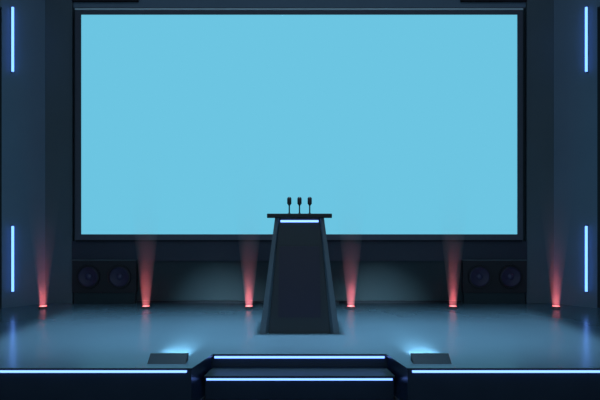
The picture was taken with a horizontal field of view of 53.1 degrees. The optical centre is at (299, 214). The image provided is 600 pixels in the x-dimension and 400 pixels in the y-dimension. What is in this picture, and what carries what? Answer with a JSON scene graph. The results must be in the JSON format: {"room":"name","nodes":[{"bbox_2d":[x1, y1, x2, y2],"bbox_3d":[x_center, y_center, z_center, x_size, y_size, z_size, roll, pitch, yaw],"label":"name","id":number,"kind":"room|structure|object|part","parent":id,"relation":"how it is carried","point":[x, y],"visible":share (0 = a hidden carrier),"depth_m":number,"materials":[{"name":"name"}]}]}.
{"room":"auditorium","nodes":[
{"label":"auditorium","id":0,"kind":"room"},
{"bbox_2d":[2,0,44,307],"bbox_3d":[-3.676,-1.175,7.960,0.113,4.750,0.560,0,0,44],"label":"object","id":1,"kind":"structure","parent":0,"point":[23,90],"depth_m":7.92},
{"bbox_2d":[74,8,524,302],"bbox_3d":[0.000,-1.175,8.255,8.320,4.750,0.150,0,0,0],"label":"wall","id":2,"kind":"structure","parent":0,"point":[157,280],"depth_m":8.18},
{"bbox_2d":[11,225,13,292],"bbox_3d":[-3.724,0.568,7.784,0.040,0.875,0.029,0,0,44],"label":"wall light","id":3,"kind":"object","parent":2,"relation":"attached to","point":[12,226],"visible":1,"depth_m":7.77,"materials":[{"name":"plastic"}]},
{"bbox_2d":[11,6,13,72],"bbox_3d":[-3.724,-2.277,7.784,0.040,0.862,0.029,0,0,44],"label":"wall light","id":4,"kind":"object","parent":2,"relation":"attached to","point":[12,7],"visible":1,"depth_m":7.77,"materials":[{"name":"plastic"}]},
{"bbox_2d":[45,0,73,303],"bbox_3d":[-3.257,-1.175,8.150,0.365,4.750,0.060,0,0,0],"label":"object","id":5,"kind":"structure","parent":2,"relation":"attached to","point":[59,14],"depth_m":8.12,"materials":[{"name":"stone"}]},
{"bbox_2d":[72,0,138,1],"bbox_3d":[-2.627,-3.217,8.120,0.895,0.665,0.039,0,0,0],"label":"trim","id":6,"kind":"structure","parent":2,"relation":"attached to","point":[72,0],"depth_m":8.11,"materials":[{"name":"black"}]},
{"bbox_2d":[75,8,522,241],"bbox_3d":[-0.007,-1.209,8.094,5.988,3.130,0.172,0,0,0],"label":"projection screen","id":7,"kind":"object","parent":2,"relation":"attached to","point":[192,124],"visible":0.95,"depth_m":8.03,"materials":[{"name":"plastic"}]},
{"bbox_3d":[-2.961,-1.220,8.100,0.080,3.108,0.160,0,0,0],"label":"frame rail","id":8,"kind":"part","parent":7,"relation":"part of","materials":[{"name":"metal"}]},
{"bbox_3d":[-0.007,-2.727,8.100,5.988,0.094,0.160,0,0,0],"label":"frame rail","id":9,"kind":"part","parent":7,"relation":"part of","materials":[{"name":"metal"}]},
{"bbox_3d":[-0.007,0.296,8.100,5.988,0.076,0.160,0,0,0],"label":"frame rail","id":10,"kind":"part","parent":7,"relation":"part of","materials":[{"name":"metal"}]},
{"bbox_3d":[2.951,-1.220,8.100,0.074,3.108,0.160,0,0,0],"label":"frame rail","id":11,"kind":"part","parent":7,"relation":"part of","materials":[{"name":"metal"}]},
{"bbox_2d":[72,241,526,260],"bbox_3d":[0.000,0.487,8.145,6.158,0.270,0.070,0,0,0],"label":"trim","id":12,"kind":"structure","parent":2,"relation":"attached to","point":[139,251],"depth_m":8.11,"materials":[{"name":"black"}]},
{"bbox_2d":[73,0,525,7],"bbox_3d":[0.000,-3.183,8.160,6.140,0.735,0.040,0,0,0],"label":"trim","id":13,"kind":"structure","parent":2,"relation":"attached to","point":[142,3],"depth_m":8.14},
{"bbox_2d":[138,300,460,302],"bbox_3d":[0.000,1.182,8.170,4.400,0.036,0.020,0,0,0],"label":"baseboard","id":14,"kind":"structure","parent":2,"relation":"attached to","point":[139,301],"depth_m":8.16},
{"bbox_2d":[460,0,526,1],"bbox_3d":[2.627,-3.217,8.120,0.895,0.665,0.039,0,0,0],"label":"trim","id":15,"kind":"structure","parent":2,"relation":"attached to","point":[460,0],"depth_m":8.11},
{"bbox_2d":[525,0,553,303],"bbox_3d":[3.257,-1.175,8.150,0.365,4.750,0.060,0,0,0],"label":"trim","id":16,"kind":"structure","parent":2,"relation":"attached to","point":[539,14],"depth_m":8.12,"materials":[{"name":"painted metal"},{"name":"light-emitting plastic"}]},
{"bbox_2d":[585,225,587,292],"bbox_3d":[3.724,0.568,7.784,0.040,0.875,0.029,0,0,-44],"label":"wall light","id":17,"kind":"object","parent":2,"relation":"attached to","point":[586,226],"visible":1,"depth_m":7.77,"materials":[{"name":"plastic"}]},
{"bbox_2d":[585,6,587,72],"bbox_3d":[3.724,-2.277,7.784,0.040,0.862,0.029,0,0,-44],"label":"wall light","id":18,"kind":"object","parent":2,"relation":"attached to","point":[586,7],"visible":1,"depth_m":7.77,"materials":[{"name":"plastic"}]},
{"bbox_2d":[200,396,398,399],"bbox_3d":[0.000,1.560,2.800,18.000,0.080,11.600,0,0,0],"label":"floor","id":19,"kind":"structure","parent":0,"point":[203,398],"depth_m":4.94,"materials":[{"name":"black"}]},
{"bbox_2d":[204,367,394,398],"bbox_3d":[0.000,1.421,5.060,1.566,0.199,0.280,0,0,0],"label":"step","id":20,"kind":"structure","parent":19,"relation":"on","point":[220,382],"depth_m":4.96,"materials":[{"name":"black"}]},
{"bbox_2d":[0,303,599,399],"bbox_3d":[0.000,1.360,6.442,7.912,0.320,3.473,0,0,0],"label":"stage","id":21,"kind":"object","parent":19,"relation":"on","point":[72,351],"visible":0.93,"depth_m":5.43,"materials":[{"name":"paint"}]},
{"bbox_2d":[72,260,137,303],"bbox_3d":[-2.633,0.902,8.117,0.862,0.597,0.125,0,0,0],"label":"loudspeaker","id":22,"kind":"object","parent":21,"relation":"on","point":[93,281],"visible":1,"depth_m":8.08,"materials":[{"name":"plastic"}]},
{"bbox_2d":[147,353,187,363],"bbox_3d":[-1.072,1.169,4.896,0.307,0.061,0.139,0,0,0],"label":"floodlight","id":23,"kind":"object","parent":21,"relation":"on","point":[155,358],"visible":1,"depth_m":4.89,"materials":[{"name":"black metal"}]},
{"bbox_2d":[260,214,338,333],"bbox_3d":[0.000,0.593,6.310,0.807,1.215,0.560,0,0,0],"label":"lectern","id":24,"kind":"object","parent":21,"relation":"on","point":[299,297],"visible":0.99,"depth_m":6.11,"materials":[{"name":"painted wood"},{"name":"metal"},{"name":"light-emitting plastic"}]},
{"bbox_3d":[-0.304,0.615,6.295,0.199,1.170,0.490,0,0,0],"label":"panel","id":25,"kind":"part","parent":24,"relation":"part of","materials":[{"name":"metal"}]},
{"bbox_2d":[287,197,290,213],"bbox_3d":[-0.106,-0.102,6.250,0.045,0.175,0.045,0,0,0],"label":"microphone","id":26,"kind":"object","parent":24,"relation":"on","point":[288,198],"visible":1,"depth_m":6.24,"materials":[{"name":"black metal"}]},
{"bbox_2d":[297,197,301,213],"bbox_3d":[0.000,-0.102,6.250,0.045,0.175,0.045,0,0,0],"label":"microphone","id":27,"kind":"object","parent":24,"relation":"on","point":[299,199],"visible":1,"depth_m":6.24,"materials":[{"name":"black metal"}]},
{"bbox_3d":[0.000,0.680,6.114,0.434,0.720,0.055,0,0,0],"label":"inset panel","id":28,"kind":"part","parent":24,"relation":"part of","materials":[{"name":"black"}]},
{"bbox_2d":[308,197,311,213],"bbox_3d":[0.106,-0.102,6.250,0.045,0.175,0.045,0,0,0],"label":"microphone","id":29,"kind":"object","parent":24,"relation":"on","point":[309,198],"visible":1,"depth_m":6.24,"materials":[{"name":"black metal"}]},
{"bbox_3d":[0.304,0.615,6.295,0.199,1.170,0.490,0,0,0],"label":"panel","id":30,"kind":"part","parent":24,"relation":"part of","materials":[{"name":"metal"}]},
{"bbox_2d":[411,353,451,363],"bbox_3d":[1.072,1.169,4.896,0.307,0.061,0.139,0,0,0],"label":"floodlight","id":31,"kind":"object","parent":21,"relation":"on","point":[416,358],"visible":1,"depth_m":4.89,"materials":[{"name":"black metal"}]},
{"bbox_2d":[461,260,526,303],"bbox_3d":[2.633,0.902,8.117,0.862,0.597,0.125,0,0,0],"label":"loudspeaker","id":32,"kind":"object","parent":21,"relation":"on","point":[482,281],"visible":1,"depth_m":8.08,"materials":[{"name":"plastic"}]},
{"bbox_2d":[554,0,596,307],"bbox_3d":[3.676,-1.175,7.960,0.113,4.750,0.560,0,0,-44],"label":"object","id":33,"kind":"structure","parent":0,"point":[575,90],"depth_m":7.92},
{"bbox_3d":[-4.060,-1.015,5.690,0.200,5.070,4.980,0,0,0],"label":"wall","id":34,"kind":"structure","parent":0,"visible":0},
{"bbox_2d":[0,9,1,307],"bbox_3d":[-3.896,-0.738,7.817,0.128,3.876,0.165,0,0,0],"label":"trim","id":35,"kind":"structure","parent":34,"relation":"attached to","point":[0,9],"depth_m":7.78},
{"bbox_3d":[4.060,-1.015,5.690,0.200,5.070,4.980,0,0,0],"label":"wall","id":36,"kind":"structure","parent":0,"visible":0},
{"bbox_2d":[597,8,599,307],"bbox_3d":[3.896,-0.738,7.817,0.128,3.876,0.165,0,0,0],"label":"trim","id":37,"kind":"structure","parent":36,"relation":"attached to","point":[598,10],"depth_m":7.78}
]}

